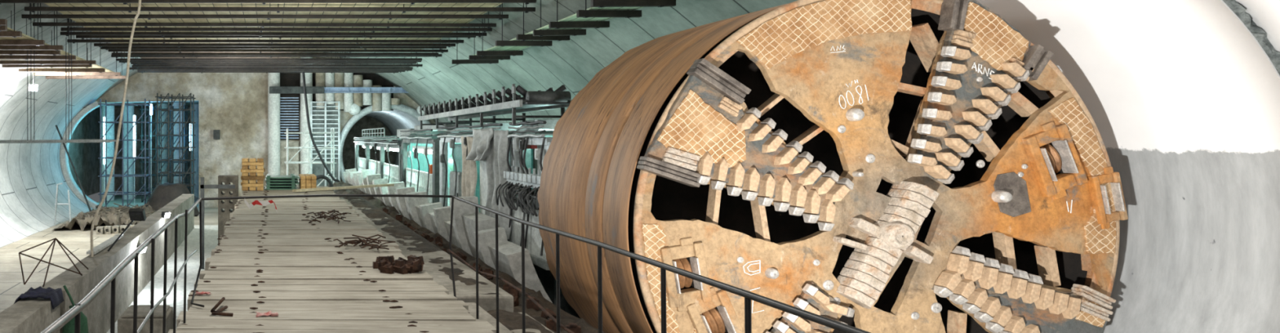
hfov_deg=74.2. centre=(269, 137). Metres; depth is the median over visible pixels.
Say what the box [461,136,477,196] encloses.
tarp
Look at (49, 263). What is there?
frame
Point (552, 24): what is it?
beam
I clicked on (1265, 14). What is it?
wall
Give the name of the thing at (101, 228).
block
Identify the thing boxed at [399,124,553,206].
gantry
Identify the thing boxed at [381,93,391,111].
pile
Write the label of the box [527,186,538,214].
hose
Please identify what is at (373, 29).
beam
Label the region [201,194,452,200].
rail
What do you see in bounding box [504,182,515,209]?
hose
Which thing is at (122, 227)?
block
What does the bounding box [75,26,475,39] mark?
beam
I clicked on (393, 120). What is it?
wall
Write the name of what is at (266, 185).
steel plate
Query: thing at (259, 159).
sleeper
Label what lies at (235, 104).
wall
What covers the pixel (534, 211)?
hose
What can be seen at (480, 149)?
tarp
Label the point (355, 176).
lining segment
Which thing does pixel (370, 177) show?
lining segment
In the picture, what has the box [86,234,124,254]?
plank
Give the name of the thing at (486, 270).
block
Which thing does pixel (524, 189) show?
hose
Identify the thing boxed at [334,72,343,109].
pile
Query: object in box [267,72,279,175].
pile
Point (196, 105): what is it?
column
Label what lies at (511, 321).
rubble
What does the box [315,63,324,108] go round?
pile
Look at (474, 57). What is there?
beam
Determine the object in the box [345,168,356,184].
lining segment
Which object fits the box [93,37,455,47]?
beam
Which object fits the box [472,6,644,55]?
sheeting
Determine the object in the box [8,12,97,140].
frame
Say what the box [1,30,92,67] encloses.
beam
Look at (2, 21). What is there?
beam
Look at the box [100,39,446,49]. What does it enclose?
beam
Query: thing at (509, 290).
block
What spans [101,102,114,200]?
column
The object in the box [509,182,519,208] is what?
hose
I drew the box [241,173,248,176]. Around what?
sleeper
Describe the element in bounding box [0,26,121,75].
sheeting
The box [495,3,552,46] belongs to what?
beam
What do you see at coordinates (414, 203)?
lining segment
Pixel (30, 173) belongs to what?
wall
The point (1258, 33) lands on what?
lining edge
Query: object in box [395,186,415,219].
lining segment
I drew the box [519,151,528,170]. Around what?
hose
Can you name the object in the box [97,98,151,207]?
scaffold tower
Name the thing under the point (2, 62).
beam
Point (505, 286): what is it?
block
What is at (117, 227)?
block
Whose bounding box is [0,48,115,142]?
frame
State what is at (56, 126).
leaning pole
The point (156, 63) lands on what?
beam
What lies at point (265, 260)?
walkway
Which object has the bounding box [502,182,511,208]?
hose
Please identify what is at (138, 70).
beam
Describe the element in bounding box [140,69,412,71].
beam
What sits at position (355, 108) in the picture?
lamp
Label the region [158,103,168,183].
column
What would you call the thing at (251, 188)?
sleeper
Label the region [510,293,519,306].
block
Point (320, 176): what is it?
coil
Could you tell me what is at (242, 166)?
sleeper
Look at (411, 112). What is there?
ring
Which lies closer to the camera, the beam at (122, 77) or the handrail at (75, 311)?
the handrail at (75, 311)
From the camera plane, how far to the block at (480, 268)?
13.35 m
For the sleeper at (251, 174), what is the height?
0.105 m
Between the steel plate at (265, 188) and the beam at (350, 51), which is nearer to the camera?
the steel plate at (265, 188)
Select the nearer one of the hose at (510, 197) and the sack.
the sack
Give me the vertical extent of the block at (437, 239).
0.218 m
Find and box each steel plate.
[264,186,297,189]
[265,173,298,178]
[265,178,297,181]
[265,184,296,186]
[266,181,298,184]
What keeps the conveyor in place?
on the gantry at (547, 279)
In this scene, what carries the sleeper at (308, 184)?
on the sleeper
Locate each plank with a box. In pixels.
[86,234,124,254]
[292,183,394,191]
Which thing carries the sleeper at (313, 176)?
on the sleeper
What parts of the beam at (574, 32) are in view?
hanger rod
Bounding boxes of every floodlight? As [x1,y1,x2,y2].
[28,72,37,91]
[107,208,146,251]
[137,244,146,253]
[160,210,170,218]
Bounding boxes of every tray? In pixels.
[389,147,398,151]
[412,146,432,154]
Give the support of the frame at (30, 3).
hanging from the wall at (30, 173)
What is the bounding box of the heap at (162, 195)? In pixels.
[145,182,199,216]
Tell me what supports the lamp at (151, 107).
on the floor at (75, 240)
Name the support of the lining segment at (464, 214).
on the floor at (75, 240)
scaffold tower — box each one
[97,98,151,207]
[139,105,188,202]
[155,93,195,197]
[284,128,336,186]
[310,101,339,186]
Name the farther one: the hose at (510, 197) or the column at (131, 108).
the column at (131, 108)
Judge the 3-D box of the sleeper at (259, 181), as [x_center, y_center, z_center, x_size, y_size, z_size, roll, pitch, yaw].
[-0.310,1.411,23.650,0.200,0.105,0.900,0,0,0]
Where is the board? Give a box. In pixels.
[480,160,487,214]
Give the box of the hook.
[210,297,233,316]
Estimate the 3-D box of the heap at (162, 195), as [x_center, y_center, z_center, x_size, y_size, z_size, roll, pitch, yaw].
[-6.300,3.901,46.600,3.600,1.997,2.800,0,0,0]
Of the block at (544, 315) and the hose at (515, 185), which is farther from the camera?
the hose at (515, 185)
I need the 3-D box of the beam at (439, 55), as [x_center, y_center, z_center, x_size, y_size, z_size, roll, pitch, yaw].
[0.288,-5.147,34.457,15.519,2.826,0.100,0,0,1]
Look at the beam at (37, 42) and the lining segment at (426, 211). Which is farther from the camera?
the beam at (37, 42)
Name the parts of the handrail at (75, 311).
post, post, post, post, post, rail, post, post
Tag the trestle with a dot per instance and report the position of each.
(57, 184)
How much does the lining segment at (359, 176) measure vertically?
3.158 m
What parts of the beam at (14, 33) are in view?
hanger rod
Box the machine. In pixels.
[537,0,1128,332]
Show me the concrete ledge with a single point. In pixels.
(486, 302)
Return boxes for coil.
[316,174,333,186]
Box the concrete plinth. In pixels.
[280,141,298,186]
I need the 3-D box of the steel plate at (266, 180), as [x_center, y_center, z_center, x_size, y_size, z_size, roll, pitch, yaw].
[0.373,1.375,24.250,1.062,0.090,1.300,0,0,0]
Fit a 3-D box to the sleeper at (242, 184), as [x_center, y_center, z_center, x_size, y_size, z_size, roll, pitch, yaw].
[-0.554,1.524,23.320,0.684,0.105,0.200,0,0,0]
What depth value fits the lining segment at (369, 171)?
33.62 m
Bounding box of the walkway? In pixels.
[168,186,496,332]
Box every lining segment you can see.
[342,172,348,183]
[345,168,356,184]
[349,170,360,186]
[352,172,361,190]
[356,173,365,193]
[360,168,374,194]
[366,173,381,199]
[373,177,388,204]
[380,186,391,207]
[386,182,404,214]
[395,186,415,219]
[406,191,430,227]
[419,202,442,234]
[432,205,459,248]
[449,195,495,258]
[473,226,551,302]
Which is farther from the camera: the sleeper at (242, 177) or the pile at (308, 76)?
the pile at (308, 76)
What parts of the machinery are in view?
post, skirt panel, post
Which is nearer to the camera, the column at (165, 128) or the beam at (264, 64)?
the beam at (264, 64)
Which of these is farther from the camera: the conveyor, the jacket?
the conveyor
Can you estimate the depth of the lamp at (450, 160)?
27.51 m
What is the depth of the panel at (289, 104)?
50.80 m
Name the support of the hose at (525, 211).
hanging from the machinery
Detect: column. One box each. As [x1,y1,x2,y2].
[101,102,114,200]
[123,102,133,199]
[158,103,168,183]
[172,102,185,182]
[191,103,199,197]
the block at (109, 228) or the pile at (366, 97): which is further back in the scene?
the pile at (366, 97)
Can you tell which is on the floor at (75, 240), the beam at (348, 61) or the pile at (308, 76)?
the pile at (308, 76)
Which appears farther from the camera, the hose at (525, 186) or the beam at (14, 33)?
the beam at (14, 33)
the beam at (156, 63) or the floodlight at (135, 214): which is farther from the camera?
the beam at (156, 63)
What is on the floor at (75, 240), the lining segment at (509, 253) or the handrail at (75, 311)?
the lining segment at (509, 253)
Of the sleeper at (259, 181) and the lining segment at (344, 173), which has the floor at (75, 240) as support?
the lining segment at (344, 173)
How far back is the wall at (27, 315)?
13.61 m
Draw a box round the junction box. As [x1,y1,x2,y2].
[213,129,219,139]
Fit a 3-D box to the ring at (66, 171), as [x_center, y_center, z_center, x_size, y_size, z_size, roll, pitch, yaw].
[-12.996,1.223,50.475,2.606,7.363,0.950,0,0,0]
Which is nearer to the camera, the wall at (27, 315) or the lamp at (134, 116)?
the wall at (27, 315)
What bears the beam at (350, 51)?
hanging from the ceiling at (340, 57)
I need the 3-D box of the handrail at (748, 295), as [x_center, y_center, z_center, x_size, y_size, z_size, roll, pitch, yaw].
[1.965,1.193,4.806,0.152,1.138,6.213,0,0,0]
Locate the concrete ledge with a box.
[339,197,553,332]
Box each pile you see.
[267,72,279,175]
[300,57,312,174]
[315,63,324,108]
[324,63,334,104]
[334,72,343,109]
[343,72,353,111]
[353,75,362,106]
[362,80,372,105]
[372,84,382,111]
[373,254,424,274]
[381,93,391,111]
[391,97,400,104]
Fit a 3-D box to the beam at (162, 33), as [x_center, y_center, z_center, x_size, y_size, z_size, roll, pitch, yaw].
[0.163,-5.139,26.905,15.626,2.890,0.100,0,0,-1]
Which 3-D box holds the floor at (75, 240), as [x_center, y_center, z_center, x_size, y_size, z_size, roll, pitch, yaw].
[-1.000,5.050,33.000,24.000,0.300,68.000,0,0,0]
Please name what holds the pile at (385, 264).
on the walkway
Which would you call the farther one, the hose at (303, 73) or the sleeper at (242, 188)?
the hose at (303, 73)
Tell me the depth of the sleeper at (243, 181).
23.20 m
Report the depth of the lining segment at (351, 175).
39.17 m
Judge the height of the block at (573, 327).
0.202 m
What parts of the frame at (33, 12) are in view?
hanger rod, hanger rod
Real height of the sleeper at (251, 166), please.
0.105 m
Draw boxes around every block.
[96,226,104,234]
[103,226,111,234]
[111,225,119,233]
[117,305,173,332]
[120,225,127,233]
[217,175,238,245]
[395,213,402,221]
[420,232,430,239]
[428,237,434,242]
[434,236,442,244]
[455,252,466,260]
[473,265,482,275]
[482,268,493,279]
[502,284,509,290]
[505,285,519,297]
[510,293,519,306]
[525,297,538,310]
[540,308,556,319]
[545,318,556,331]
[564,323,581,332]
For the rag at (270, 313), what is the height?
0.035 m
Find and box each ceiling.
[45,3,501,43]
[339,57,375,64]
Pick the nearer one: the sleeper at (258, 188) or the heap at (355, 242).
the heap at (355, 242)
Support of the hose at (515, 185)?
hanging from the machinery
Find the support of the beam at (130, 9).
hanging from the ceiling at (340, 57)
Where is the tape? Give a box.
[244,199,277,213]
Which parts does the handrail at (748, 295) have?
post, post, post, rail, post, post, post, post, post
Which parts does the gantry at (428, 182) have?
post, fence panel, post, panel, post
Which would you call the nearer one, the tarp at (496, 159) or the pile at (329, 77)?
the tarp at (496, 159)
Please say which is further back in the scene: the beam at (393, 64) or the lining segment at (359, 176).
the beam at (393, 64)
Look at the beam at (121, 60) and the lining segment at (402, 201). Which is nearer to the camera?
the lining segment at (402, 201)
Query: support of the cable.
hanging from the ceiling at (340, 57)
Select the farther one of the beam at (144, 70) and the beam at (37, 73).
the beam at (144, 70)
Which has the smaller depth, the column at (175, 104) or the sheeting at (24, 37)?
the sheeting at (24, 37)
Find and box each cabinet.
[449,171,462,205]
[453,143,479,213]
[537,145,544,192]
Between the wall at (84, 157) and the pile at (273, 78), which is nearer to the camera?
the pile at (273, 78)
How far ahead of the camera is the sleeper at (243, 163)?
23.22 m
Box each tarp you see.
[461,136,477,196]
[465,128,493,160]
[484,129,511,239]
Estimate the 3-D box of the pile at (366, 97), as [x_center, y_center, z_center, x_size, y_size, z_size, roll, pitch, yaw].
[6.723,-3.080,50.617,0.672,1.728,0.661,0,0,0]
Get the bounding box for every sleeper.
[240,176,263,179]
[241,157,248,161]
[241,161,264,164]
[241,165,248,168]
[241,168,263,173]
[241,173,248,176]
[241,179,248,183]
[241,183,263,186]
[241,186,248,190]
[242,162,263,165]
[249,157,256,161]
[249,165,256,168]
[249,173,256,176]
[249,179,256,183]
[249,186,256,190]
[257,157,263,161]
[257,165,263,168]
[257,173,263,176]
[257,179,263,183]
[257,186,263,190]
[299,173,305,179]
[299,177,306,182]
[299,182,306,186]
[304,173,311,179]
[305,182,311,186]
[309,173,316,179]
[311,182,316,186]
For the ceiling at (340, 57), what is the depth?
48.42 m
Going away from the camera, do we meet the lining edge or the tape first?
the tape
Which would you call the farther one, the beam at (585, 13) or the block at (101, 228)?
the block at (101, 228)
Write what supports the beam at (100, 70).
hanging from the wall at (30, 173)
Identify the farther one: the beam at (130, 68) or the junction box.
the junction box
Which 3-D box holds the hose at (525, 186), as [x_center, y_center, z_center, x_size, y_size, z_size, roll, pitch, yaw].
[5.196,1.210,14.833,0.142,0.604,0.508,0,0,37]
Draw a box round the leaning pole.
[55,124,91,211]
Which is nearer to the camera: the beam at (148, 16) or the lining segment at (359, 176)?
the beam at (148, 16)
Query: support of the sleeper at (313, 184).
on the sleeper
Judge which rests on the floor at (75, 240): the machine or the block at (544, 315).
the machine
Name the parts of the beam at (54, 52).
hanger rod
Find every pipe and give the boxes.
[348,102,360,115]
[416,105,424,115]
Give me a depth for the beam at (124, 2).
20.43 m
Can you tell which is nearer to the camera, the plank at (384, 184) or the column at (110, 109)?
the plank at (384, 184)
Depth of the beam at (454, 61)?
28.99 m
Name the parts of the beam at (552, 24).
hanger rod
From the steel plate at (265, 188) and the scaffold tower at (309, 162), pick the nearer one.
the steel plate at (265, 188)
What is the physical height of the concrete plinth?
4.617 m
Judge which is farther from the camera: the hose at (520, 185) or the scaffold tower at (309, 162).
the scaffold tower at (309, 162)
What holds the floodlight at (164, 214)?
attached to the wall at (27, 315)
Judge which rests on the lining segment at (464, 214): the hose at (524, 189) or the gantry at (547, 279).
the gantry at (547, 279)
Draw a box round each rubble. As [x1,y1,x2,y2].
[52,202,162,231]
[327,182,604,332]
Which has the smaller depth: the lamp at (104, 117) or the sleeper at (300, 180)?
the sleeper at (300, 180)
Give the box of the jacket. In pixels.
[13,286,64,309]
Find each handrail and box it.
[40,197,204,332]
[447,195,870,332]
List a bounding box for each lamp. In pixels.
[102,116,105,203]
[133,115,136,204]
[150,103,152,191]
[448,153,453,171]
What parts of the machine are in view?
patch plate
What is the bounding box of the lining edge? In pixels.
[1222,0,1279,75]
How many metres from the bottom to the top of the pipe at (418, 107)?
0.720 m
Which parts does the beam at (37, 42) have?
hanger rod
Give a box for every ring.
[60,101,99,208]
[339,103,437,182]
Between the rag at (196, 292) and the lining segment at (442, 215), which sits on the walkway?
the rag at (196, 292)
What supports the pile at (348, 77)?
attached to the wall at (235, 104)
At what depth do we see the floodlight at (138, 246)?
16.61 m
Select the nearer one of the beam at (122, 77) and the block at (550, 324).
the block at (550, 324)
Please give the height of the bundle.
0.141 m
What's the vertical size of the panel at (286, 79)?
2.745 m
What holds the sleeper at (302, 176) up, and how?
on the sleeper at (300, 180)
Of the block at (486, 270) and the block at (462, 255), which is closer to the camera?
the block at (486, 270)
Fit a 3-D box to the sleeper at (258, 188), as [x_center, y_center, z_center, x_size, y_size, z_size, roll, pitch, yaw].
[-0.310,1.637,23.650,0.200,0.105,0.900,0,0,0]
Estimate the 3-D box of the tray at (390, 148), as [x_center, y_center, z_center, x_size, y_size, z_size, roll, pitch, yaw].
[5.640,0.512,32.700,0.180,0.245,3.000,0,0,0]
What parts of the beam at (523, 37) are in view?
hanger rod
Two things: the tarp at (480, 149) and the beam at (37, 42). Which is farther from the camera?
the beam at (37, 42)
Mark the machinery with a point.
(534, 243)
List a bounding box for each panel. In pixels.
[280,72,393,110]
[280,94,299,139]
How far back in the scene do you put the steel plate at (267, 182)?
23.60 m
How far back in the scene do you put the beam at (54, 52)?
26.04 m
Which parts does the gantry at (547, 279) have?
post, post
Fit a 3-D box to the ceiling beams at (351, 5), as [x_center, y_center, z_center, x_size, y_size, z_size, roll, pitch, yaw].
[0.100,-3.945,25.400,13.400,0.040,15.600,0,0,0]
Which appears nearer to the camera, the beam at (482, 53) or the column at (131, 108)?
the beam at (482, 53)
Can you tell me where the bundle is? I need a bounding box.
[301,209,351,223]
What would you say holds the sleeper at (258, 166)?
on the sleeper at (243, 171)
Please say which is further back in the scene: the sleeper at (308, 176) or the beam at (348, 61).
the beam at (348, 61)
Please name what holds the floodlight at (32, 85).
hanging from the sheeting at (24, 37)
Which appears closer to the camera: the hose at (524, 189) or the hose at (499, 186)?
the hose at (524, 189)
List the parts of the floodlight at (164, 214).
glass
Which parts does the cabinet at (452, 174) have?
door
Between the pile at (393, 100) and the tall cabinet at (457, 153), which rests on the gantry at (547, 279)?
the tall cabinet at (457, 153)
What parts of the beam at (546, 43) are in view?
hanger rod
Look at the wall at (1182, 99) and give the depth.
9.55 m
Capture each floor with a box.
[0,191,232,312]
[106,225,217,332]
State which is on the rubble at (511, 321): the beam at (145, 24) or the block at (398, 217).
the block at (398, 217)
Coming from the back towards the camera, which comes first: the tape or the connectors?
the connectors
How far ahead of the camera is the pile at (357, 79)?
50.32 m
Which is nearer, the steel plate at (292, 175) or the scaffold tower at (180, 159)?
the steel plate at (292, 175)
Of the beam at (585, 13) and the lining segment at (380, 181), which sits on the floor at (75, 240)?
the lining segment at (380, 181)
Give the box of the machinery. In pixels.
[502,119,580,319]
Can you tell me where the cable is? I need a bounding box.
[90,0,141,257]
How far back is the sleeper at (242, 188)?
23.20 m
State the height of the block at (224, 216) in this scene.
2.400 m
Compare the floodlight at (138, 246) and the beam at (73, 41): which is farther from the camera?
the beam at (73, 41)
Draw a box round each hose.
[302,71,340,182]
[495,183,501,204]
[497,181,510,206]
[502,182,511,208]
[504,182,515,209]
[506,182,522,210]
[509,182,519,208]
[511,183,524,210]
[517,185,534,215]
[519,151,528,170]
[519,184,528,213]
[520,185,532,213]
[525,186,539,216]
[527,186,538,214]
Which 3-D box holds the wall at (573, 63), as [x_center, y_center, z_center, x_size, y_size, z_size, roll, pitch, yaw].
[9.469,0.043,32.300,6.061,10.323,37.400,0,0,0]
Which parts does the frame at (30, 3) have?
hanger rod, hanger rod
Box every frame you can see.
[0,3,111,143]
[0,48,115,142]
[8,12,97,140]
[18,238,88,287]
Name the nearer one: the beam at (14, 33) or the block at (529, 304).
the block at (529, 304)
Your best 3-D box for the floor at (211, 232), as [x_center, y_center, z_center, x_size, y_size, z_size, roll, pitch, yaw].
[-0.725,4.250,15.500,5.550,1.299,29.000,0,0,0]
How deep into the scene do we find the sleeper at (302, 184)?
23.27 m
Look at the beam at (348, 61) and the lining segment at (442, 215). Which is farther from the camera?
the beam at (348, 61)
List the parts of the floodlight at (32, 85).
glass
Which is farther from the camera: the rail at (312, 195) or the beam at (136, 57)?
the beam at (136, 57)
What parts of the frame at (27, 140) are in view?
hanger rod, hanger rod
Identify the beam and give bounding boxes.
[0,0,536,4]
[0,3,22,37]
[0,3,44,45]
[0,10,60,55]
[0,11,63,50]
[0,17,75,60]
[0,18,7,26]
[0,25,7,31]
[0,26,96,64]
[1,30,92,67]
[17,68,105,72]
[21,3,508,19]
[24,3,535,13]
[32,3,496,27]
[32,42,120,75]
[45,47,125,79]
[60,17,486,36]
[60,17,492,32]
[66,20,463,44]
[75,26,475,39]
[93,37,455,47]
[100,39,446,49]
[108,48,448,53]
[111,51,438,56]
[111,53,441,57]
[116,51,422,62]
[119,51,421,62]
[128,57,413,70]
[130,57,416,65]
[132,57,409,67]
[133,62,422,66]
[137,57,404,72]
[137,63,398,73]
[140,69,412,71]
[269,86,324,93]
[324,87,408,93]
[452,59,498,64]
[468,26,510,60]
[476,18,523,56]
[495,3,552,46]
[515,3,569,40]
[533,0,586,36]
[548,0,609,28]
[576,0,641,17]
[591,0,675,7]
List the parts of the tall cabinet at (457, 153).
door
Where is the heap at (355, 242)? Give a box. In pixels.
[333,234,395,249]
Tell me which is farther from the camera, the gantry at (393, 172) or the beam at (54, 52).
the gantry at (393, 172)
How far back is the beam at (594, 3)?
16.30 m
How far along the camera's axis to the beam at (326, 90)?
49.75 m
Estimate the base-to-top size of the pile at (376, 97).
1.764 m
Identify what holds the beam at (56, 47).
hanging from the wall at (30, 173)
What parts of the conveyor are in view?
rail, rail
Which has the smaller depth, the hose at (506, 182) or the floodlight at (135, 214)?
the floodlight at (135, 214)
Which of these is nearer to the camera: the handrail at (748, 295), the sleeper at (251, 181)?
the handrail at (748, 295)
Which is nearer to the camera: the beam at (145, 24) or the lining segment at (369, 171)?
the beam at (145, 24)
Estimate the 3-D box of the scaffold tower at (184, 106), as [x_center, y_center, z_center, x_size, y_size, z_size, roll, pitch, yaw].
[-8.000,1.249,55.750,3.500,7.341,1.600,0,0,0]
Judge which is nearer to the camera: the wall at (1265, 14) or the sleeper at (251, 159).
the wall at (1265, 14)
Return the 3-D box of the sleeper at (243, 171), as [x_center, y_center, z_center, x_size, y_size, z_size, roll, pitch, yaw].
[-0.551,1.073,23.320,0.715,0.105,0.200,0,0,0]
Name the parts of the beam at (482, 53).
hanger rod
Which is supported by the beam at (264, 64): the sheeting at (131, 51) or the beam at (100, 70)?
the sheeting at (131, 51)
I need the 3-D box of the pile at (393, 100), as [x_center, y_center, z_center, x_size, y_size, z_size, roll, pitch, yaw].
[8.670,-2.456,50.617,0.673,0.447,0.663,0,0,0]
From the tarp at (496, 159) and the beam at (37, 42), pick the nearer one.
the tarp at (496, 159)
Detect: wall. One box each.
[0,3,140,248]
[0,194,194,332]
[68,101,199,195]
[96,57,441,207]
[342,115,395,172]
[364,110,427,165]
[367,0,796,192]
[976,0,1279,332]
[1235,0,1279,52]
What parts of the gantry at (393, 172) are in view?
post, fence panel, post, guard rail, fence panel, post, fence panel, post, panel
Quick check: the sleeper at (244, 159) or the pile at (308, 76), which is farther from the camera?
the pile at (308, 76)
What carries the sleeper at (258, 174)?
on the sleeper at (242, 177)
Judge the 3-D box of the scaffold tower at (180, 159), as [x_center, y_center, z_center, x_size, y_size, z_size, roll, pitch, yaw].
[-6.300,0.989,49.000,2.500,7.812,1.690,0,0,0]
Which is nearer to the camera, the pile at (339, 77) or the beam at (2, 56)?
the beam at (2, 56)
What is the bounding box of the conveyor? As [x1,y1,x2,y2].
[417,84,572,128]
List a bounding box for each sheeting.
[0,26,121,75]
[130,51,290,64]
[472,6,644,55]
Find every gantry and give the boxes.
[353,127,461,195]
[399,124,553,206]
[436,120,564,311]
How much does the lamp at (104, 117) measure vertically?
6.400 m
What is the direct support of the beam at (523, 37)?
hanging from the wall at (573, 63)
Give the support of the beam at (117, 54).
hanging from the ceiling at (340, 57)
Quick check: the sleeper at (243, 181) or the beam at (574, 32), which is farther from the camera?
the sleeper at (243, 181)
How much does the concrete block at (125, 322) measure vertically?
0.660 m
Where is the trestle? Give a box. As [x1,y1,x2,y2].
[53,182,71,225]
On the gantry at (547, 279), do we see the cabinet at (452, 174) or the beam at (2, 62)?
the cabinet at (452, 174)
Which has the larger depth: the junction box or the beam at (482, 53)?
the junction box
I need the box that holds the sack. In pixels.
[62,284,88,332]
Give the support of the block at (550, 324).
on the rubble at (511, 321)
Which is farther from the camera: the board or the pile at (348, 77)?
the pile at (348, 77)
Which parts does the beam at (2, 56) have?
hanger rod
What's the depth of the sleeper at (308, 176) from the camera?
23.31 m
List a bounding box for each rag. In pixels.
[195,291,211,295]
[255,311,278,317]
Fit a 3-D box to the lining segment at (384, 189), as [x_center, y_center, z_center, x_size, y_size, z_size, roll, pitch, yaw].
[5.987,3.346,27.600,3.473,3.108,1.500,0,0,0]
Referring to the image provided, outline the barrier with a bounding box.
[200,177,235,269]
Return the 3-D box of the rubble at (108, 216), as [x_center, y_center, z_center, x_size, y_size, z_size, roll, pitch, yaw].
[-8.685,4.421,41.600,5.430,1.248,6.800,0,0,0]
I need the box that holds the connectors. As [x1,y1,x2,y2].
[506,178,540,189]
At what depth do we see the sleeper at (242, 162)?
23.55 m
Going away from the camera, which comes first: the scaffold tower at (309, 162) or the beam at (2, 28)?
the beam at (2, 28)
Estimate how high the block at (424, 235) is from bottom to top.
0.219 m
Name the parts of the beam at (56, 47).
hanger rod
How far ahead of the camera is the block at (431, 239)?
17.44 m

